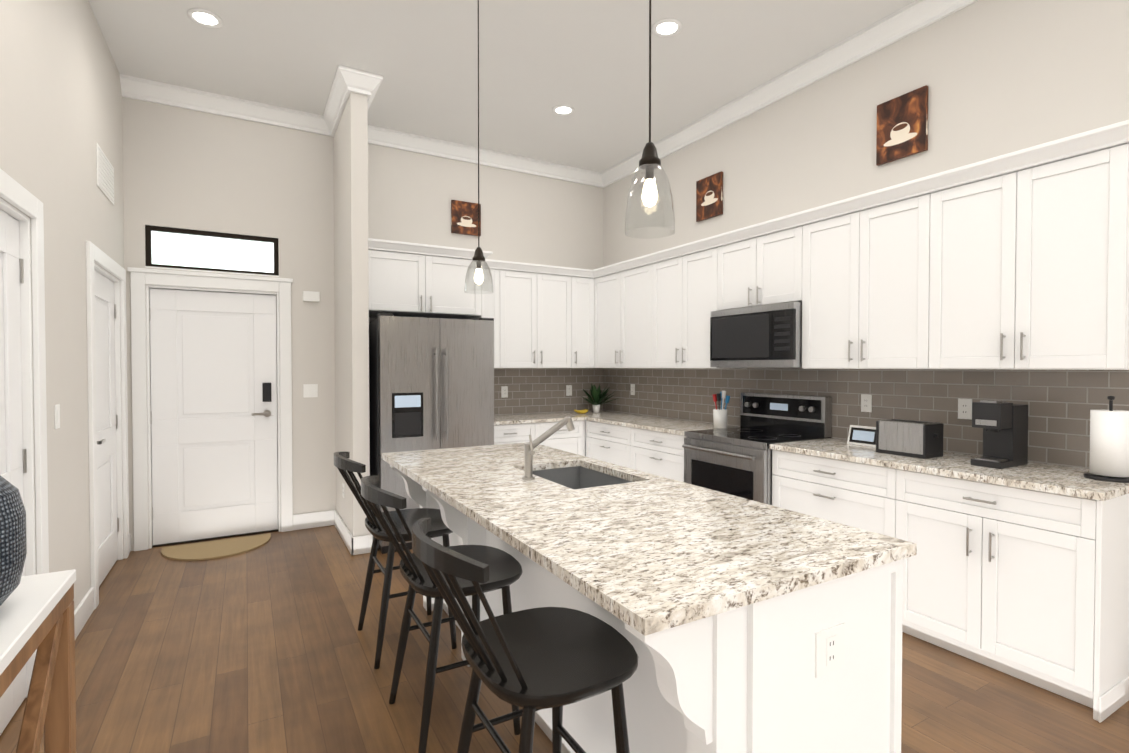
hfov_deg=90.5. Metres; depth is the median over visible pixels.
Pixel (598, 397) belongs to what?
potted plant
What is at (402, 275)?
upper cabinet
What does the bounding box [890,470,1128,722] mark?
base cabinet
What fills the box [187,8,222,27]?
recessed light
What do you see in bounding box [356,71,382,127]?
crown molding
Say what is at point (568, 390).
outlet
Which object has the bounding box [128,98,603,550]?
wall
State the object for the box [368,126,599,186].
crown molding
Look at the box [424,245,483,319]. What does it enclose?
upper cabinet
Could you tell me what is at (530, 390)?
tile backsplash
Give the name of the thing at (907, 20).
crown molding
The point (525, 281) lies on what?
upper cabinet
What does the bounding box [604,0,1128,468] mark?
wall
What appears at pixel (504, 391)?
outlet
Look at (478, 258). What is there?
pendant light
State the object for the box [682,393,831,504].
range
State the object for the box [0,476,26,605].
vase
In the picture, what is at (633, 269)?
upper cabinet
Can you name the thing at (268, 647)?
floor
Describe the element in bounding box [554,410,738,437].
countertop
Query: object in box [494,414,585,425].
countertop
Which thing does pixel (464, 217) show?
framed picture
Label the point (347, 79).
crown molding
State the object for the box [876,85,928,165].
framed picture
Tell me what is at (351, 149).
wall
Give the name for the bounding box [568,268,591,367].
upper cabinet
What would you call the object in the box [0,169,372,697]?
door trim
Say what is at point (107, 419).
door
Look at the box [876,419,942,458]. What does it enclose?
toaster
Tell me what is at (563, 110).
recessed light
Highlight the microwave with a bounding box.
[710,302,801,366]
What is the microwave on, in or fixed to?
attached to the upper cabinet at (770, 242)
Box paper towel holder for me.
[1083,396,1128,482]
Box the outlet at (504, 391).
[501,386,507,397]
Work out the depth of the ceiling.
3.90 m
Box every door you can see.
[0,209,26,734]
[94,270,118,585]
[149,289,277,544]
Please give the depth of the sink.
2.90 m
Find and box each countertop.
[382,444,916,639]
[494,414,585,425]
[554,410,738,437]
[770,438,1128,501]
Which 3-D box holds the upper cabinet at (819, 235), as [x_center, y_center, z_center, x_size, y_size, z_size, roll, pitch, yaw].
[1.819,-0.562,3.623,0.340,1.025,0.517,-1,1,-30]
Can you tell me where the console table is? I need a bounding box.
[0,569,75,752]
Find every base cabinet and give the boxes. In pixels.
[494,422,541,444]
[542,422,585,455]
[586,422,629,467]
[630,426,683,481]
[772,450,889,535]
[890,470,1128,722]
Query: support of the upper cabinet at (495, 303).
attached to the wall at (188, 169)
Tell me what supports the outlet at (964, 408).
attached to the tile backsplash at (1061, 404)
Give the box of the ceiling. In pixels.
[88,0,915,172]
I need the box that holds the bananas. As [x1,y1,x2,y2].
[574,409,587,413]
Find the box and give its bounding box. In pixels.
[303,291,319,301]
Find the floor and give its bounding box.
[0,525,1128,752]
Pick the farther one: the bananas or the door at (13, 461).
the bananas
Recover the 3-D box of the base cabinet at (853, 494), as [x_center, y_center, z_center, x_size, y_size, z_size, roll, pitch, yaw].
[1.809,0.908,3.383,0.620,0.884,0.848,-1,1,-30]
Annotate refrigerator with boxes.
[369,313,493,553]
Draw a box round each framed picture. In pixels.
[451,200,480,235]
[696,171,722,221]
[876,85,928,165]
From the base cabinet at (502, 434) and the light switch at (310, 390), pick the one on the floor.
the base cabinet at (502, 434)
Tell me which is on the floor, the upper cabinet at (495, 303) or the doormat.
the doormat
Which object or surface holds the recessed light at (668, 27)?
in the ceiling
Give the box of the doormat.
[161,533,270,560]
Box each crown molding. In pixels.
[120,74,332,136]
[320,65,359,135]
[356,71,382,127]
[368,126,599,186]
[600,0,978,187]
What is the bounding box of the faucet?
[518,416,574,479]
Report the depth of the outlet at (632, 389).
5.88 m
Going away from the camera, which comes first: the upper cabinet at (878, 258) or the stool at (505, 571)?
the stool at (505, 571)
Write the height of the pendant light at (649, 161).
1.720 m
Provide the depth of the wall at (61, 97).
2.86 m
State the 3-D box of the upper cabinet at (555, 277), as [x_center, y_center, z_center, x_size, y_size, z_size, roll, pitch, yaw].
[-0.184,-0.598,5.830,0.519,1.023,0.340,-1,1,-30]
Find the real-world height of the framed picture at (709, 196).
0.360 m
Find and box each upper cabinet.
[368,238,435,317]
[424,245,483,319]
[480,260,507,367]
[508,261,543,367]
[544,265,567,367]
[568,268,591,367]
[592,261,623,367]
[624,256,643,367]
[644,248,675,367]
[676,236,746,368]
[716,228,747,310]
[748,216,791,306]
[792,200,847,368]
[844,180,915,368]
[912,157,995,368]
[996,120,1128,369]
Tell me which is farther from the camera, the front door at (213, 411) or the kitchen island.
the front door at (213, 411)
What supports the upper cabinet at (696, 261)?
attached to the wall at (1002, 76)
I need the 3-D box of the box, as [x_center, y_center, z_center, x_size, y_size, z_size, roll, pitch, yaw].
[-2.198,-0.695,4.859,0.130,0.085,0.034,-1,1,-30]
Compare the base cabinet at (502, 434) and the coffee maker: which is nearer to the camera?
the coffee maker
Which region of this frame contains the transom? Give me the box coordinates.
[145,225,278,276]
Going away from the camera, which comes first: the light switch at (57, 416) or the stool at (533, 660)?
the stool at (533, 660)
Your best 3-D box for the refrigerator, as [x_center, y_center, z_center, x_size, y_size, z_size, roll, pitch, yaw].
[-1.202,0.421,4.801,0.915,1.810,1.036,-1,1,-30]
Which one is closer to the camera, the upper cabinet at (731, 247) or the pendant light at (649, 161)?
the pendant light at (649, 161)
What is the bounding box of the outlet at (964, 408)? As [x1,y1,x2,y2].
[958,398,971,419]
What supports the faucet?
on the island countertop at (647, 549)
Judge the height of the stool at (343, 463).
0.983 m
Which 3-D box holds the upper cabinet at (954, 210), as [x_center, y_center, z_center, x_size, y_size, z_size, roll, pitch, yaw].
[2.211,-0.550,2.935,0.340,1.025,0.509,-1,1,-30]
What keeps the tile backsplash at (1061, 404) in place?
attached to the wall at (1002, 76)
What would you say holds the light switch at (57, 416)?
attached to the wall at (61, 97)
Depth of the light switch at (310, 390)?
4.88 m
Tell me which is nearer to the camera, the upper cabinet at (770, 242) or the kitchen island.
the kitchen island
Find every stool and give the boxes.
[334,452,456,668]
[361,475,522,752]
[412,518,637,752]
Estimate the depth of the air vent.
3.63 m
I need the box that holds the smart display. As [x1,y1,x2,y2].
[847,425,875,446]
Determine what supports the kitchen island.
on the floor
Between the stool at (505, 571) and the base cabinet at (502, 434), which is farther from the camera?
the base cabinet at (502, 434)
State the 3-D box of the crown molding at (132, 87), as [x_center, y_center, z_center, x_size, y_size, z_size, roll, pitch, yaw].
[-2.662,-2.175,4.537,1.480,0.130,0.094,-1,1,-30]
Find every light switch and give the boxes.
[54,404,59,428]
[303,384,317,397]
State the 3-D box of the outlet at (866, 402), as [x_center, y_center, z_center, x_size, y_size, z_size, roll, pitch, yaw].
[1.979,0.175,3.672,0.008,0.115,0.070,-1,1,-30]
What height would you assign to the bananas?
0.043 m
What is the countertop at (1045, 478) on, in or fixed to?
on the base cabinet at (1021, 572)
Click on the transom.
(186, 249)
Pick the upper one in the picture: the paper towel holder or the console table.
the paper towel holder
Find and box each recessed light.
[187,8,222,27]
[552,105,574,115]
[652,18,681,36]
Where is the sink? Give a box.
[534,464,629,487]
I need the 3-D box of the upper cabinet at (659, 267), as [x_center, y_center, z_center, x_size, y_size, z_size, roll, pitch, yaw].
[1.041,-0.585,4.988,0.340,1.025,0.522,-1,1,-30]
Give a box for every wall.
[0,0,131,610]
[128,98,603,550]
[332,92,371,536]
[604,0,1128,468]
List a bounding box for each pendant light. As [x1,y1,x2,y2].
[464,0,492,293]
[625,0,674,238]
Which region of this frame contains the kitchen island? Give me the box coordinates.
[392,468,916,752]
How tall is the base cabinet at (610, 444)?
0.884 m
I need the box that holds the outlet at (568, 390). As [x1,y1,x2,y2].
[566,385,571,395]
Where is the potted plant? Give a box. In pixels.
[581,383,615,412]
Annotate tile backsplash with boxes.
[494,368,601,414]
[602,368,1128,467]
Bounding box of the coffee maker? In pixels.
[971,400,1027,468]
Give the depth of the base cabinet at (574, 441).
5.46 m
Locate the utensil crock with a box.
[712,391,729,427]
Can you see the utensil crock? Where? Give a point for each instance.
(719, 418)
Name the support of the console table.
on the floor
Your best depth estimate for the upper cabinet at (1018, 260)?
2.52 m
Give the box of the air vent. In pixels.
[96,143,113,204]
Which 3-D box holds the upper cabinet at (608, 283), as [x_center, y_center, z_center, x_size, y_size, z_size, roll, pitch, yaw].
[0.562,-0.598,5.765,0.401,1.025,0.553,-1,1,-30]
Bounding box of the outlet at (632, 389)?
[631,384,634,394]
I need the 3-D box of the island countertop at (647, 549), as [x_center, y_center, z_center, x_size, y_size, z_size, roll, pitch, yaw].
[-0.031,0.468,2.379,0.950,0.032,2.424,-1,1,-30]
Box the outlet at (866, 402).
[861,394,871,411]
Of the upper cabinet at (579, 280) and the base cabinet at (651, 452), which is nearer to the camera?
the base cabinet at (651, 452)
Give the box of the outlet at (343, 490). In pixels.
[342,482,344,497]
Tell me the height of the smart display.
0.118 m
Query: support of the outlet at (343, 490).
attached to the wall at (351, 149)

